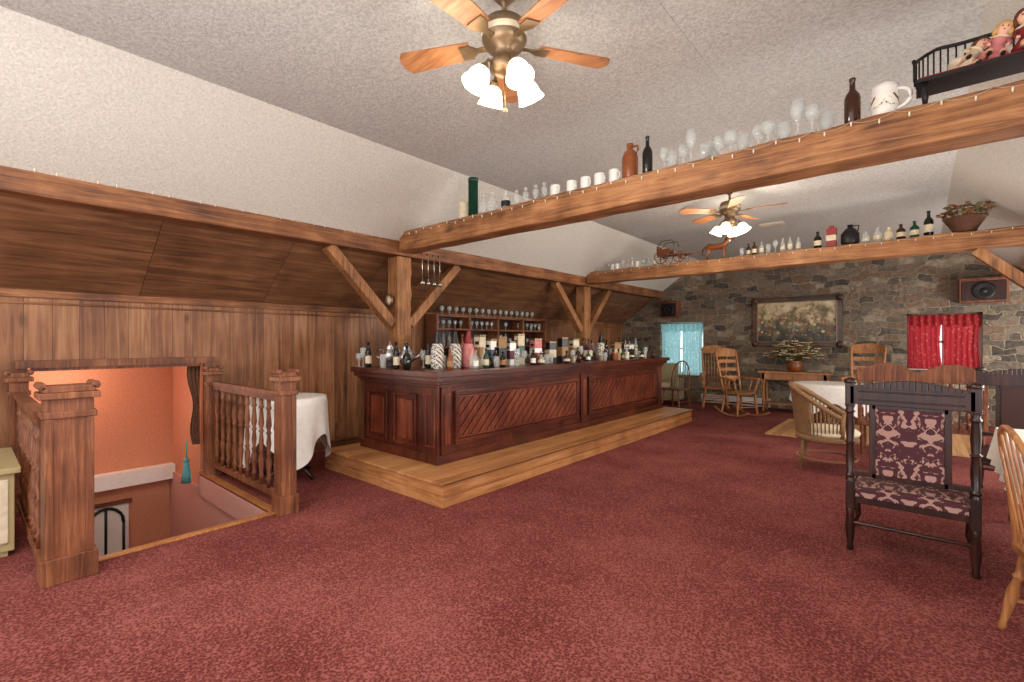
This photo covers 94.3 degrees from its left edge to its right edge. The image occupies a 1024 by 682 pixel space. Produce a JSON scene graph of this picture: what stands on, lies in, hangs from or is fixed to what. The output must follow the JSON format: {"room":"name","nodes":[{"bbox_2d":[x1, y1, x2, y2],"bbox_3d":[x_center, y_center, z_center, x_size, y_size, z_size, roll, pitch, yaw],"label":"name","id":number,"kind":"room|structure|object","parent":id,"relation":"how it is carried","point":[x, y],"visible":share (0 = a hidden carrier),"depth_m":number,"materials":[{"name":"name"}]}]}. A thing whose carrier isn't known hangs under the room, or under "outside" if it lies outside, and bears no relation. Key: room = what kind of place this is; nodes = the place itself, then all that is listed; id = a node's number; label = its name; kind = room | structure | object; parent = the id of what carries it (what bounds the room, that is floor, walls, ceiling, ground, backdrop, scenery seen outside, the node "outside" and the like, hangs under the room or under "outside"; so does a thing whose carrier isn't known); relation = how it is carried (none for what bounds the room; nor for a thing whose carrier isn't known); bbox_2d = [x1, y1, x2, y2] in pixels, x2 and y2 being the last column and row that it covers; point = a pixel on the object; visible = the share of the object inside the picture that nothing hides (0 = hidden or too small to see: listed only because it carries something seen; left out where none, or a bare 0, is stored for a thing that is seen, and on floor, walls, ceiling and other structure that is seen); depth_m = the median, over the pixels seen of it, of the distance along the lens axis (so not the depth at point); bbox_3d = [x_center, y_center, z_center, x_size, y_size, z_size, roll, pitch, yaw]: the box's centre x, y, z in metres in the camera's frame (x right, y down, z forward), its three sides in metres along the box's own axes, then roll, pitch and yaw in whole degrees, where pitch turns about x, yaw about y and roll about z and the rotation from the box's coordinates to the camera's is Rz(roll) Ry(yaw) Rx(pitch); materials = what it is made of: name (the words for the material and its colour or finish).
{"room":"bar","nodes":[
{"label":"bar","id":0,"kind":"room"},
{"bbox_2d":[27,366,236,547],"bbox_3d":[-3.748,1.790,4.675,3.420,3.420,1.800,0,0,41],"label":"wall","id":1,"kind":"structure","parent":0,"point":[143,417],"depth_m":5.97,"materials":[{"name":"paint"}]},
{"bbox_2d":[94,498,131,555],"bbox_3d":[-5.040,2.320,5.588,0.050,0.720,0.900,0,0,41],"label":"arched window","id":2,"kind":"structure","parent":1,"relation":"in","point":[111,519],"depth_m":5.79,"materials":[{"name":"glass"}]},
{"bbox_2d":[94,462,265,519],"bbox_3d":[-3.736,2.386,4.697,3.190,1.728,1.410,0,0,41],"label":"trim","id":3,"kind":"structure","parent":1,"relation":"attached to","point":[233,505],"depth_m":5.60,"materials":[{"name":"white paint"}]},
{"bbox_2d":[99,471,274,560],"bbox_3d":[-3.244,1.593,4.241,1.990,0.214,1.480,0,0,41],"label":"trim","id":4,"kind":"structure","parent":1,"relation":"attached to","point":[236,490],"depth_m":3.89,"materials":[{"name":"brown wood"}]},
{"bbox_2d":[0,296,621,469],"bbox_3d":[-1.964,0.525,7.394,0.180,1.950,15.050,0,0,41],"label":"wall","id":5,"kind":"structure","parent":0,"point":[248,346],"depth_m":5.66,"materials":[{"name":"wood"}]},
{"bbox_2d":[14,357,215,459],"bbox_3d":[-3.955,0.840,4.879,0.100,1.320,1.600,0,0,41],"label":"trim","id":6,"kind":"structure","parent":5,"relation":"attached to","point":[79,364],"depth_m":4.79,"materials":[{"name":"brown wood"}]},
{"bbox_2d":[187,366,199,444],"bbox_3d":[-3.624,0.730,5.402,0.040,0.900,0.134,0,0,41],"label":"drape","id":7,"kind":"object","parent":5,"relation":"attached to","point":[193,372],"visible":0.98,"depth_m":5.42,"materials":[{"name":"brown fabric"}]},
{"bbox_2d":[181,441,191,483],"bbox_3d":[-3.656,1.355,5.334,0.100,0.470,0.098,0,0,41],"label":"tassel","id":8,"kind":"object","parent":7,"relation":"hanging from","point":[186,473],"visible":1,"depth_m":5.31,"materials":[{"name":"fabric"}]},
{"bbox_2d":[225,435,363,466],"bbox_3d":[-1.888,1.440,7.329,0.020,0.120,15.050,0,0,41],"label":"baseboard","id":9,"kind":"structure","parent":5,"relation":"attached to","point":[319,446],"depth_m":6.59,"materials":[{"name":"wood"}]},
{"bbox_2d":[0,288,622,328],"bbox_3d":[-1.884,-0.415,7.325,0.030,0.150,15.050,0,0,41],"label":"trim","id":10,"kind":"structure","parent":5,"relation":"attached to","point":[9,292],"depth_m":5.26,"materials":[{"name":"wood"}]},
{"bbox_2d":[0,196,652,323],"bbox_3d":[-1.577,-0.805,7.061,1.200,0.950,15.050,0,0,41],"label":"wood paneling","id":11,"kind":"structure","parent":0,"point":[44,246],"depth_m":5.05,"materials":[{"name":"wood"}]},
{"bbox_2d":[0,165,661,298],"bbox_3d":[-1.121,-1.210,6.656,0.272,0.232,15.030,0,0,41],"label":"timber beam","id":12,"kind":"object","parent":11,"relation":"attached to","point":[14,182],"visible":0.75,"depth_m":4.65,"materials":[{"name":"wood"}]},
{"bbox_2d":[420,253,441,286],"bbox_3d":[-1.092,-0.956,6.413,0.070,0.432,0.370,0,0,41],"label":"ladle","id":13,"kind":"object","parent":12,"relation":"hanging from","point":[422,282],"visible":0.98,"depth_m":6.37,"materials":[{"name":"silver metal"}]},
{"bbox_2d":[0,6,697,290],"bbox_3d":[-0.743,-1.640,6.344,1.200,0.920,15.050,0,0,41],"label":"ceiling","id":14,"kind":"structure","parent":0,"point":[75,106],"depth_m":4.07,"materials":[{"name":"paint"}]},
{"bbox_2d":[388,256,411,365],"bbox_3d":[-1.476,0.086,6.243,0.232,2.363,0.233,0,0,41],"label":"timber post","id":15,"kind":"object","parent":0,"point":[399,267],"depth_m":6.16,"materials":[{"name":"wood"}]},
{"bbox_2d":[0,0,985,259],"bbox_3d":[1.374,-2.035,4.523,4.385,0.130,15.050,0,0,41],"label":"ceiling","id":16,"kind":"structure","parent":0,"point":[789,65],"depth_m":3.56,"materials":[{"name":"white paint"}]},
{"bbox_2d":[400,0,609,112],"bbox_3d":[-0.058,-1.621,2.612,1.236,0.687,1.210,0,0,41],"label":"ceiling fan","id":17,"kind":"object","parent":16,"relation":"hanging from","point":[504,35],"depth_m":2.60,"materials":[{"name":"wood"}]},
{"bbox_2d":[679,193,787,240],"bbox_3d":[2.821,-1.621,6.064,1.215,0.687,1.234,0,0,41],"label":"ceiling fan","id":18,"kind":"object","parent":16,"relation":"hanging from","point":[730,208],"depth_m":6.02,"materials":[{"name":"wood"}]},
{"bbox_2d":[0,401,1023,681],"bbox_3d":[1.410,1.600,4.492,8.720,0.200,15.050,0,0,41],"label":"floor","id":19,"kind":"structure","parent":0,"point":[700,549],"depth_m":2.86,"materials":[{"name":"carpet"}]},
{"bbox_2d":[0,447,20,557],"bbox_3d":[-4.062,1.190,3.329,0.960,0.620,0.810,0,0,41],"label":"storage bench","id":20,"kind":"object","parent":19,"relation":"on","point":[9,464],"visible":1,"depth_m":3.30,"materials":[{"name":"wood"}]},
{"bbox_2d":[3,369,33,512],"bbox_3d":[-4.365,0.879,4.203,0.160,1.242,0.189,0,0,41],"label":"newel post","id":21,"kind":"object","parent":19,"relation":"on","point":[17,382],"visible":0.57,"depth_m":4.15,"materials":[{"name":"brown wood"}]},
{"bbox_2d":[14,392,40,560],"bbox_3d":[-3.664,0.925,3.600,1.710,0.950,0.070,0,0,41],"label":"stair railing","id":22,"kind":"object","parent":21,"relation":"attached to","point":[27,500],"visible":0.91,"depth_m":3.41,"materials":[{"name":"brown wood"}]},
{"bbox_2d":[33,379,100,588],"bbox_3d":[-2.845,0.879,3.041,0.260,1.242,0.299,0,0,41],"label":"newel post","id":23,"kind":"object","parent":19,"relation":"on","point":[68,551],"visible":1,"depth_m":2.97,"materials":[{"name":"brown wood"}]},
{"bbox_2d":[201,365,223,474],"bbox_3d":[-3.374,0.889,5.355,0.160,1.222,0.189,0,0,41],"label":"newel post","id":24,"kind":"object","parent":19,"relation":"on","point":[211,373],"visible":0.84,"depth_m":5.30,"materials":[{"name":"brown wood"}]},
{"bbox_2d":[211,381,273,495],"bbox_3d":[-2.688,0.925,4.765,1.670,0.950,0.070,0,0,41],"label":"stair railing","id":25,"kind":"object","parent":24,"relation":"attached to","point":[254,392],"visible":0.88,"depth_m":4.72,"materials":[{"name":"brown wood"}]},
{"bbox_2d":[270,369,300,516],"bbox_3d":[-1.986,0.874,4.162,0.190,1.252,0.199,0,0,41],"label":"newel post","id":26,"kind":"object","parent":19,"relation":"on","point":[285,498],"visible":1,"depth_m":4.12,"materials":[{"name":"brown wood"}]},
{"bbox_2d":[242,392,330,483],"bbox_3d":[-2.452,1.051,5.218,0.880,0.886,0.885,0,0,41],"label":"pedestal table","id":27,"kind":"object","parent":19,"relation":"on","point":[312,408],"visible":0.41,"depth_m":4.97,"materials":[{"name":"fabric"}]},
{"bbox_2d":[426,314,545,366],"bbox_3d":[-0.297,0.525,8.763,0.480,1.950,2.960,0,0,41],"label":"hutch","id":28,"kind":"object","parent":19,"relation":"on","point":[446,324],"visible":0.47,"depth_m":8.68,"materials":[{"name":"brown wood"}]},
{"bbox_2d":[323,407,692,508],"bbox_3d":[0.576,1.388,7.241,2.130,0.225,6.130,0,0,41],"label":"platform","id":29,"kind":"object","parent":19,"relation":"on","point":[443,486],"depth_m":5.20,"materials":[{"name":"wood"}]},
{"bbox_2d":[350,356,669,465],"bbox_3d":[0.528,0.792,7.407,1.596,0.960,5.756,0,0,41],"label":"bar counter","id":30,"kind":"object","parent":19,"relation":"on","point":[422,414],"visible":0.99,"depth_m":5.59,"materials":[{"name":"wood"}]},
{"bbox_2d":[375,341,393,366],"bbox_3d":[-1.449,0.154,5.645,0.297,0.310,0.200,0,0,-40],"label":"teapot","id":31,"kind":"object","parent":30,"relation":"on","point":[386,357],"visible":0.75,"depth_m":5.59,"materials":[{"name":"metal"}]},
{"bbox_2d":[365,342,410,369],"bbox_3d":[-1.367,0.159,5.568,1.037,0.300,0.474,0,0,41],"label":"bottles","id":32,"kind":"object","parent":30,"relation":"on","point":[406,360],"depth_m":5.21},
{"bbox_2d":[391,341,421,367],"bbox_3d":[-1.216,0.154,5.480,0.297,0.310,0.200,0,0,26],"label":"teapot","id":33,"kind":"object","parent":30,"relation":"on","point":[402,351],"visible":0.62,"depth_m":5.44,"materials":[{"name":"metal"}]},
{"bbox_2d":[430,330,443,369],"bbox_3d":[-0.815,0.094,5.186,0.152,0.430,0.150,0,0,41],"label":"decanter","id":34,"kind":"object","parent":30,"relation":"on","point":[437,351],"visible":1,"depth_m":5.13,"materials":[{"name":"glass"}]},
{"bbox_2d":[448,331,461,368],"bbox_3d":[-0.646,0.094,5.383,0.152,0.430,0.150,0,0,41],"label":"bottle","id":35,"kind":"object","parent":30,"relation":"on","point":[455,347],"visible":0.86,"depth_m":5.33,"materials":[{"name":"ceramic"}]},
{"bbox_2d":[462,331,474,367],"bbox_3d":[-0.509,0.094,5.542,0.152,0.430,0.150,0,0,41],"label":"decanter","id":36,"kind":"object","parent":30,"relation":"on","point":[468,353],"visible":0.94,"depth_m":5.49,"materials":[{"name":"pink glass"}]},
{"bbox_2d":[474,335,485,366],"bbox_3d":[-0.385,0.117,5.686,0.106,0.384,0.108,0,0,37],"label":"gift box","id":37,"kind":"object","parent":30,"relation":"on","point":[479,340],"visible":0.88,"depth_m":5.65,"materials":[{"name":"beige cardboard"}]},
{"bbox_2d":[486,339,496,358],"bbox_3d":[-0.268,0.142,5.823,0.126,0.334,0.108,0,0,40],"label":"gift box","id":38,"kind":"object","parent":30,"relation":"on","point":[490,343],"visible":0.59,"depth_m":5.77,"materials":[{"name":"white cardboard"}]},
{"bbox_2d":[493,337,506,365],"bbox_3d":[-0.150,0.127,5.959,0.106,0.364,0.148,0,0,41],"label":"gift box","id":39,"kind":"object","parent":30,"relation":"on","point":[501,343],"visible":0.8,"depth_m":5.91,"materials":[{"name":"beige cardboard"}]},
{"bbox_2d":[507,341,515,364],"bbox_3d":[-0.020,0.157,6.111,0.108,0.304,0.116,0,0,-38],"label":"gift box","id":40,"kind":"object","parent":30,"relation":"on","point":[511,345],"visible":0.8,"depth_m":6.06,"materials":[{"name":"white cardboard"}]},
{"bbox_2d":[514,334,524,364],"bbox_3d":[0.098,0.107,6.247,0.108,0.404,0.106,0,0,-32],"label":"gift box","id":41,"kind":"object","parent":30,"relation":"on","point":[519,338],"visible":0.88,"depth_m":6.21,"materials":[{"name":"beige cardboard"}]},
{"bbox_2d":[529,338,541,355],"bbox_3d":[0.326,0.137,6.513,0.128,0.344,0.126,0,0,-34],"label":"gift box","id":42,"kind":"object","parent":30,"relation":"on","point":[535,343],"visible":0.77,"depth_m":6.47,"materials":[{"name":"pink cardboard"}]},
{"bbox_2d":[545,341,556,362],"bbox_3d":[0.554,0.157,6.778,0.128,0.304,0.106,0,0,-33],"label":"gift box","id":43,"kind":"object","parent":30,"relation":"on","point":[550,346],"visible":1,"depth_m":6.74,"materials":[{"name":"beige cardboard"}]},
{"bbox_2d":[557,337,567,361],"bbox_3d":[0.750,0.127,7.006,0.128,0.364,0.106,0,0,-38],"label":"gift box","id":44,"kind":"object","parent":30,"relation":"on","point":[562,347],"visible":0.9,"depth_m":6.96,"materials":[{"name":"black cardboard"}]},
{"bbox_2d":[569,339,578,360],"bbox_3d":[0.945,0.137,7.233,0.128,0.344,0.106,0,0,-38],"label":"gift box","id":45,"kind":"object","parent":30,"relation":"on","point":[573,343],"visible":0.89,"depth_m":7.19,"materials":[{"name":"beige cardboard"}]},
{"bbox_2d":[583,344,592,360],"bbox_3d":[1.206,0.177,7.536,0.106,0.264,0.158,0,0,27],"label":"gift box","id":46,"kind":"object","parent":30,"relation":"on","point":[587,347],"visible":0.88,"depth_m":7.48,"materials":[{"name":"cardboard"}]},
{"bbox_2d":[596,334,604,359],"bbox_3d":[1.467,0.094,7.840,0.152,0.430,0.150,0,0,41],"label":"decanter","id":47,"kind":"object","parent":30,"relation":"on","point":[600,346],"visible":0.83,"depth_m":7.79,"materials":[{"name":"glass"}]},
{"bbox_2d":[610,342,621,354],"bbox_3d":[1.793,0.167,8.219,0.168,0.284,0.126,0,0,-36],"label":"gift box","id":48,"kind":"object","parent":30,"relation":"on","point":[613,345],"visible":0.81,"depth_m":8.17,"materials":[{"name":"beige cardboard"}]},
{"bbox_2d":[661,363,683,404],"bbox_3d":[3.702,1.025,11.589,0.840,0.950,0.760,0,0,31],"label":"armchair","id":49,"kind":"object","parent":19,"relation":"on","point":[667,368],"visible":0.32,"depth_m":11.46,"materials":[{"name":"fabric"}]},
{"bbox_2d":[661,360,690,408],"bbox_3d":[3.631,0.969,10.501,0.532,1.066,0.474,0,0,-39],"label":"chair","id":50,"kind":"object","parent":19,"relation":"on","point":[676,388],"visible":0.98,"depth_m":10.49,"materials":[{"name":"brown wood"}]},
{"bbox_2d":[699,345,731,410],"bbox_3d":[4.428,0.795,10.355,0.650,1.399,1.062,0,0,21],"label":"rocking chair","id":51,"kind":"object","parent":19,"relation":"on","point":[711,348],"visible":0.89,"depth_m":10.63,"materials":[{"name":"brown wood"}]},
{"bbox_2d":[714,348,769,416],"bbox_3d":[4.570,0.820,9.514,0.626,1.349,1.024,0,0,-14],"label":"rocking chair","id":52,"kind":"object","parent":19,"relation":"on","point":[720,351],"visible":1,"depth_m":9.70,"materials":[{"name":"brown wood"}]},
{"bbox_2d":[758,370,832,410],"bbox_3d":[5.918,1.070,9.947,1.300,0.860,0.440,0,0,41],"label":"console table","id":53,"kind":"object","parent":19,"relation":"on","point":[766,375],"visible":0.66,"depth_m":9.95,"materials":[{"name":"brown wood"}]},
{"bbox_2d":[762,338,826,371],"bbox_3d":[5.883,0.285,9.912,1.196,0.706,0.643,0,0,41],"label":"flower arrangement","id":54,"kind":"object","parent":53,"relation":"on","point":[794,353],"visible":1,"depth_m":9.82,"materials":[{"name":"green plant"}]},
{"bbox_2d":[788,381,860,468],"bbox_3d":[3.674,0.998,5.608,0.723,1.013,0.703,0,0,36],"label":"wicker armchair","id":55,"kind":"object","parent":19,"relation":"on","point":[802,397],"visible":0.96,"depth_m":5.49,"materials":[{"name":"beige wicker"}]},
{"bbox_2d":[839,343,886,413],"bbox_3d":[6.492,0.770,8.776,1.100,1.449,0.673,0,0,-44],"label":"rocking chair","id":56,"kind":"object","parent":19,"relation":"on","point":[867,347],"visible":0.25,"depth_m":9.13,"materials":[{"name":"brown wood"}]},
{"bbox_2d":[765,419,970,457],"bbox_3d":[5.621,1.487,7.531,2.500,0.024,1.850,0,0,41],"label":"floor mat","id":57,"kind":"object","parent":19,"relation":"on","point":[961,447],"visible":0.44,"depth_m":7.39,"materials":[{"name":"wood"}]},
{"bbox_2d":[789,381,868,423],"bbox_3d":[5.203,1.080,7.796,1.103,0.776,1.092,0,0,41],"label":"round dining table","id":58,"kind":"object","parent":57,"relation":"on","point":[833,392],"visible":0.47,"depth_m":7.40,"materials":[{"name":"fabric"}]},
{"bbox_2d":[844,377,983,579],"bbox_3d":[2.872,0.880,3.430,0.758,1.240,0.645,0,0,41],"label":"chair","id":59,"kind":"object","parent":19,"relation":"on","point":[910,422],"visible":1,"depth_m":3.19,"materials":[{"name":"brown wood"}]},
{"bbox_2d":[856,363,988,467],"bbox_3d":[5.177,0.890,6.050,1.283,1.219,0.575,0,0,41],"label":"settee","id":60,"kind":"object","parent":19,"relation":"on","point":[944,374],"visible":0.44,"depth_m":5.80,"materials":[{"name":"brown wood"}]},
{"bbox_2d":[975,366,1023,487],"bbox_3d":[4.804,0.880,4.423,0.645,1.240,0.758,0,0,-44],"label":"chair","id":61,"kind":"object","parent":19,"relation":"on","point":[1009,383],"visible":0.46,"depth_m":4.70,"materials":[{"name":"brown wood"}]},
{"bbox_2d":[986,427,1023,521],"bbox_3d":[3.923,1.117,3.188,0.942,0.766,1.682,0,0,41],"label":"dining table","id":62,"kind":"object","parent":19,"relation":"on","point":[993,454],"visible":0.35,"depth_m":3.75,"materials":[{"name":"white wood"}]},
{"bbox_2d":[997,425,1023,629],"bbox_3d":[2.613,0.954,2.177,0.532,1.096,0.474,0,0,31],"label":"bentwood chair","id":63,"kind":"object","parent":19,"relation":"on","point":[1012,593],"visible":1,"depth_m":2.39,"materials":[{"name":"brown wood"}]},
{"bbox_3d":[6.532,0.252,5.263,0.233,2.495,0.232,0,0,41],"label":"timber post","id":64,"kind":"object","parent":19,"relation":"on","visible":0},
{"bbox_2d":[971,248,1023,288],"bbox_3d":[6.163,-0.674,5.581,1.105,0.990,2.074,0,0,41],"label":"brace","id":65,"kind":"object","parent":64,"relation":"attached to","point":[999,265],"visible":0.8,"depth_m":5.74,"materials":[{"name":"wood"}]},
{"bbox_2d":[576,286,590,350],"bbox_3d":[1.445,0.086,9.639,0.232,2.363,0.232,0,0,41],"label":"timber post","id":66,"kind":"object","parent":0,"point":[583,298],"depth_m":9.55,"materials":[{"name":"wood"}]},
{"bbox_2d":[622,251,1023,425],"bbox_3d":[6.401,-0.300,10.355,9.000,3.600,0.350,0,0,41],"label":"wall","id":67,"kind":"structure","parent":0,"point":[879,295],"depth_m":9.76,"materials":[{"name":"stone"}]},
{"bbox_2d":[659,301,681,317],"bbox_3d":[3.994,-0.790,12.004,0.490,0.420,0.280,0,0,41],"label":"wall speaker","id":68,"kind":"object","parent":67,"relation":"attached to","point":[668,309],"visible":1,"depth_m":11.89,"materials":[{"name":"brown wood"}]},
{"bbox_2d":[674,322,702,375],"bbox_3d":[4.392,0.190,12.130,1.100,1.340,0.180,0,0,41],"label":"window","id":69,"kind":"structure","parent":67,"relation":"in","point":[674,322],"depth_m":12.08,"materials":[{"name":"white paint"}]},
{"bbox_2d":[661,322,702,374],"bbox_3d":[4.299,0.192,12.022,1.080,1.296,0.100,0,0,41],"label":"curtain","id":70,"kind":"object","parent":69,"relation":"hanging from","point":[671,332],"visible":0.85,"depth_m":11.98,"materials":[{"name":"blue fabric"}]},
{"bbox_2d":[701,394,770,406],"bbox_3d":[5.193,1.385,11.098,1.520,0.190,0.080,0,0,41],"label":"baseboard heater","id":71,"kind":"object","parent":67,"relation":"attached to","point":[731,399],"visible":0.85,"depth_m":11.04,"materials":[{"name":"white paint"}]},
{"bbox_2d":[646,0,840,241],"bbox_3d":[1.926,-1.969,4.041,0.050,0.006,15.040,0,0,41],"label":"trim","id":72,"kind":"structure","parent":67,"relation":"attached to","point":[656,5],"depth_m":3.50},
{"bbox_2d":[751,293,843,347],"bbox_3d":[6.133,-0.420,10.289,1.735,1.120,0.090,0,0,41],"label":"framed painting","id":73,"kind":"object","parent":67,"relation":"attached to","point":[818,319],"visible":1,"depth_m":10.25,"materials":[{"name":"wood"}]},
{"bbox_2d":[907,312,981,369],"bbox_3d":[8.107,0.015,8.934,1.040,1.070,0.180,0,0,41],"label":"window","id":74,"kind":"structure","parent":67,"relation":"in","point":[980,327],"depth_m":8.96,"materials":[{"name":"white paint"}]},
{"bbox_2d":[908,313,981,368],"bbox_3d":[8.014,0.017,8.827,1.020,1.026,0.100,0,0,41],"label":"curtain","id":75,"kind":"object","parent":74,"relation":"hanging from","point":[960,330],"visible":0.96,"depth_m":8.81,"materials":[{"name":"red fabric"}]},
{"bbox_2d":[957,276,1008,303],"bbox_3d":[8.262,-0.890,8.333,0.660,0.420,0.280,0,0,41],"label":"wall speaker","id":76,"kind":"object","parent":67,"relation":"attached to","point":[988,289],"visible":0.94,"depth_m":8.24,"materials":[{"name":"brown wood"}]},
{"bbox_2d":[941,0,1023,269],"bbox_3d":[3.493,-1.640,2.700,1.205,0.920,15.050,0,0,41],"label":"ceiling","id":77,"kind":"structure","parent":0,"point":[994,172],"depth_m":5.09,"materials":[{"name":"paint"}]},
{"bbox_2d":[399,79,1023,253],"bbox_3d":[1.075,-1.260,4.048,6.430,0.253,0.253,0,0,41],"label":"timber beam","id":78,"kind":"structure","parent":77,"relation":"attached to","point":[997,114],"depth_m":3.28,"materials":[{"name":"wood"}]},
{"bbox_2d":[459,201,467,217],"bbox_3d":[-0.531,-1.488,5.472,0.122,0.200,0.184,0,0,41],"label":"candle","id":79,"kind":"object","parent":78,"relation":"on","point":[463,205],"visible":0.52,"depth_m":5.39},
{"bbox_2d":[468,177,477,215],"bbox_3d":[-0.438,-1.608,5.349,0.116,0.440,0.116,0,0,41],"label":"tin canister","id":80,"kind":"object","parent":78,"relation":"on","point":[472,181],"visible":0.88,"depth_m":5.30,"materials":[{"name":"metal"}]},
{"bbox_2d":[581,176,590,187],"bbox_3d":[0.693,-1.448,4.377,0.129,0.120,0.096,0,0,41],"label":"coffee mug","id":81,"kind":"object","parent":78,"relation":"on","point":[585,180],"visible":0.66,"depth_m":4.34,"materials":[{"name":"white ceramic"}]},
{"bbox_2d":[594,172,604,184],"bbox_3d":[0.803,-1.448,4.282,0.129,0.120,0.096,0,0,41],"label":"coffee mug","id":82,"kind":"object","parent":78,"relation":"on","point":[599,178],"visible":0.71,"depth_m":4.25,"materials":[{"name":"white ceramic"}]},
{"bbox_2d":[609,168,620,181],"bbox_3d":[0.917,-1.448,4.184,0.129,0.120,0.096,0,0,41],"label":"coffee mug","id":83,"kind":"object","parent":78,"relation":"on","point":[614,174],"visible":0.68,"depth_m":4.15,"materials":[{"name":"white ceramic"}]},
{"bbox_2d":[622,143,638,177],"bbox_3d":[1.018,-1.543,4.097,0.134,0.310,0.136,0,0,-9],"label":"jug","id":84,"kind":"object","parent":78,"relation":"on","point":[630,157],"visible":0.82,"depth_m":4.05,"materials":[{"name":"ceramic"}]},
{"bbox_2d":[642,136,652,172],"bbox_3d":[1.139,-1.553,3.993,0.084,0.330,0.084,0,0,41],"label":"wine bottle","id":85,"kind":"object","parent":78,"relation":"on","point":[647,155],"visible":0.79,"depth_m":3.96,"materials":[{"name":"black glass"}]},
{"bbox_2d":[669,140,778,170],"label":"string lights","id":86,"kind":"object","parent":78,"relation":"hanging from","point":[775,141],"depth_m":3.46,"materials":[{"name":"plastic"}]},
{"bbox_2d":[844,77,860,123],"bbox_3d":[2.204,-1.543,3.077,0.090,0.310,0.090,0,0,41],"label":"bottle","id":87,"kind":"object","parent":78,"relation":"on","point":[852,101],"visible":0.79,"depth_m":3.05,"materials":[{"name":"brown glass"}]},
{"bbox_2d":[788,99,943,142],"label":"string lights","id":88,"kind":"object","parent":78,"relation":"hanging from","point":[909,112],"depth_m":2.88,"materials":[{"name":"plastic"}]},
{"bbox_2d":[870,81,912,115],"bbox_3d":[2.354,-1.508,2.948,0.208,0.240,0.143,0,0,41],"label":"stein","id":89,"kind":"object","parent":78,"relation":"on","point":[885,95],"visible":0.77,"depth_m":2.91,"materials":[{"name":"white ceramic"}]},
{"bbox_2d":[911,25,1023,103],"bbox_3d":[2.671,-1.583,2.676,0.642,0.390,0.241,0,0,41],"label":"bench","id":90,"kind":"object","parent":78,"relation":"on","point":[1009,64],"visible":0.8,"depth_m":2.74,"materials":[{"name":"wood"}]},
{"bbox_2d":[947,36,990,69],"bbox_3d":[2.626,-1.632,2.693,0.201,0.214,0.209,0,0,12],"label":"doll","id":91,"kind":"object","parent":90,"relation":"on","point":[977,47],"visible":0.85,"depth_m":2.70,"materials":[{"name":"beige fabric"}]},
{"bbox_2d":[977,19,1014,60],"bbox_3d":[2.671,-1.653,2.617,0.155,0.241,0.209,0,0,35],"label":"doll","id":92,"kind":"object","parent":90,"relation":"on","point":[1004,29],"visible":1,"depth_m":2.61,"materials":[{"name":"pink fabric"}]},
{"bbox_2d":[1011,8,1023,52],"bbox_3d":[2.766,-1.671,2.527,0.152,0.274,0.235,0,0,41],"label":"doll","id":93,"kind":"object","parent":90,"relation":"on","point":[1018,20],"visible":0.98,"depth_m":2.57,"materials":[{"name":"red fabric"}]},
{"bbox_2d":[587,225,1023,284],"bbox_3d":[3.996,-1.250,7.445,6.430,0.233,0.253,0,0,41],"label":"timber beam","id":94,"kind":"structure","parent":77,"relation":"attached to","point":[1009,237],"depth_m":6.81,"materials":[{"name":"wood"}]},
{"bbox_2d":[611,261,656,269],"bbox_3d":[2.237,-1.468,8.965,0.986,0.200,0.166,0,0,37],"label":"mugs","id":95,"kind":"object","parent":94,"relation":"on","point":[637,263],"depth_m":8.95,"materials":[{"name":"white ceramic"}]},
{"bbox_2d":[654,240,704,264],"bbox_3d":[2.944,-1.573,8.350,0.828,0.411,0.272,0,0,41],"label":"wagon","id":96,"kind":"object","parent":94,"relation":"on","point":[662,253],"visible":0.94,"depth_m":8.41,"materials":[{"name":"brown wood"}]},
{"bbox_2d":[702,236,734,259],"bbox_3d":[3.438,-1.562,7.922,0.524,0.391,0.125,0,0,41],"label":"horse figurine","id":97,"kind":"object","parent":94,"relation":"on","point":[723,245],"visible":0.81,"depth_m":7.88,"materials":[{"name":"brown wood"}]},
{"bbox_2d":[746,242,800,254],"bbox_3d":[4.009,-1.468,7.426,0.876,0.200,0.137,0,0,43],"label":"bottles","id":98,"kind":"object","parent":94,"relation":"on","point":[790,246],"depth_m":7.48},
{"bbox_2d":[814,232,821,247],"bbox_3d":[4.508,-1.488,7.005,0.102,0.240,0.102,0,0,41],"label":"liquor bottle","id":99,"kind":"object","parent":94,"relation":"on","point":[817,240],"visible":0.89,"depth_m":6.97,"materials":[{"name":"black glass"}]},
{"bbox_2d":[826,225,836,246],"bbox_3d":[4.637,-1.518,6.894,0.122,0.300,0.122,0,0,41],"label":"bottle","id":100,"kind":"object","parent":94,"relation":"on","point":[831,232],"visible":0.93,"depth_m":6.85,"materials":[{"name":"glass"}]},
{"bbox_2d":[841,224,859,244],"bbox_3d":[4.804,-1.508,6.750,0.220,0.280,0.217,0,0,41],"label":"jug","id":101,"kind":"object","parent":94,"relation":"on","point":[850,235],"visible":0.95,"depth_m":6.68,"materials":[{"name":"ceramic"}]},
{"bbox_2d":[896,224,905,238],"bbox_3d":[5.228,-1.468,6.385,0.102,0.200,0.102,0,0,41],"label":"liquor bottle","id":102,"kind":"object","parent":94,"relation":"on","point":[901,232],"visible":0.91,"depth_m":6.35,"materials":[{"name":"brown glass"}]},
{"bbox_2d":[910,221,919,237],"bbox_3d":[5.334,-1.478,6.294,0.102,0.220,0.102,0,0,41],"label":"liquor bottle","id":103,"kind":"object","parent":94,"relation":"on","point":[914,230],"visible":0.88,"depth_m":6.26,"materials":[{"name":"green glass"}]},
{"bbox_2d":[923,211,933,235],"bbox_3d":[5.441,-1.533,6.202,0.102,0.330,0.102,0,0,41],"label":"liquor bottle","id":104,"kind":"object","parent":94,"relation":"on","point":[928,227],"visible":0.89,"depth_m":6.17,"materials":[{"name":"black glass"}]},
{"bbox_2d":[936,201,996,232],"bbox_3d":[5.712,-1.544,5.983,0.569,0.352,0.495,0,0,41],"label":"potted plant","id":105,"kind":"object","parent":94,"relation":"on","point":[968,221],"visible":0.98,"depth_m":5.87,"materials":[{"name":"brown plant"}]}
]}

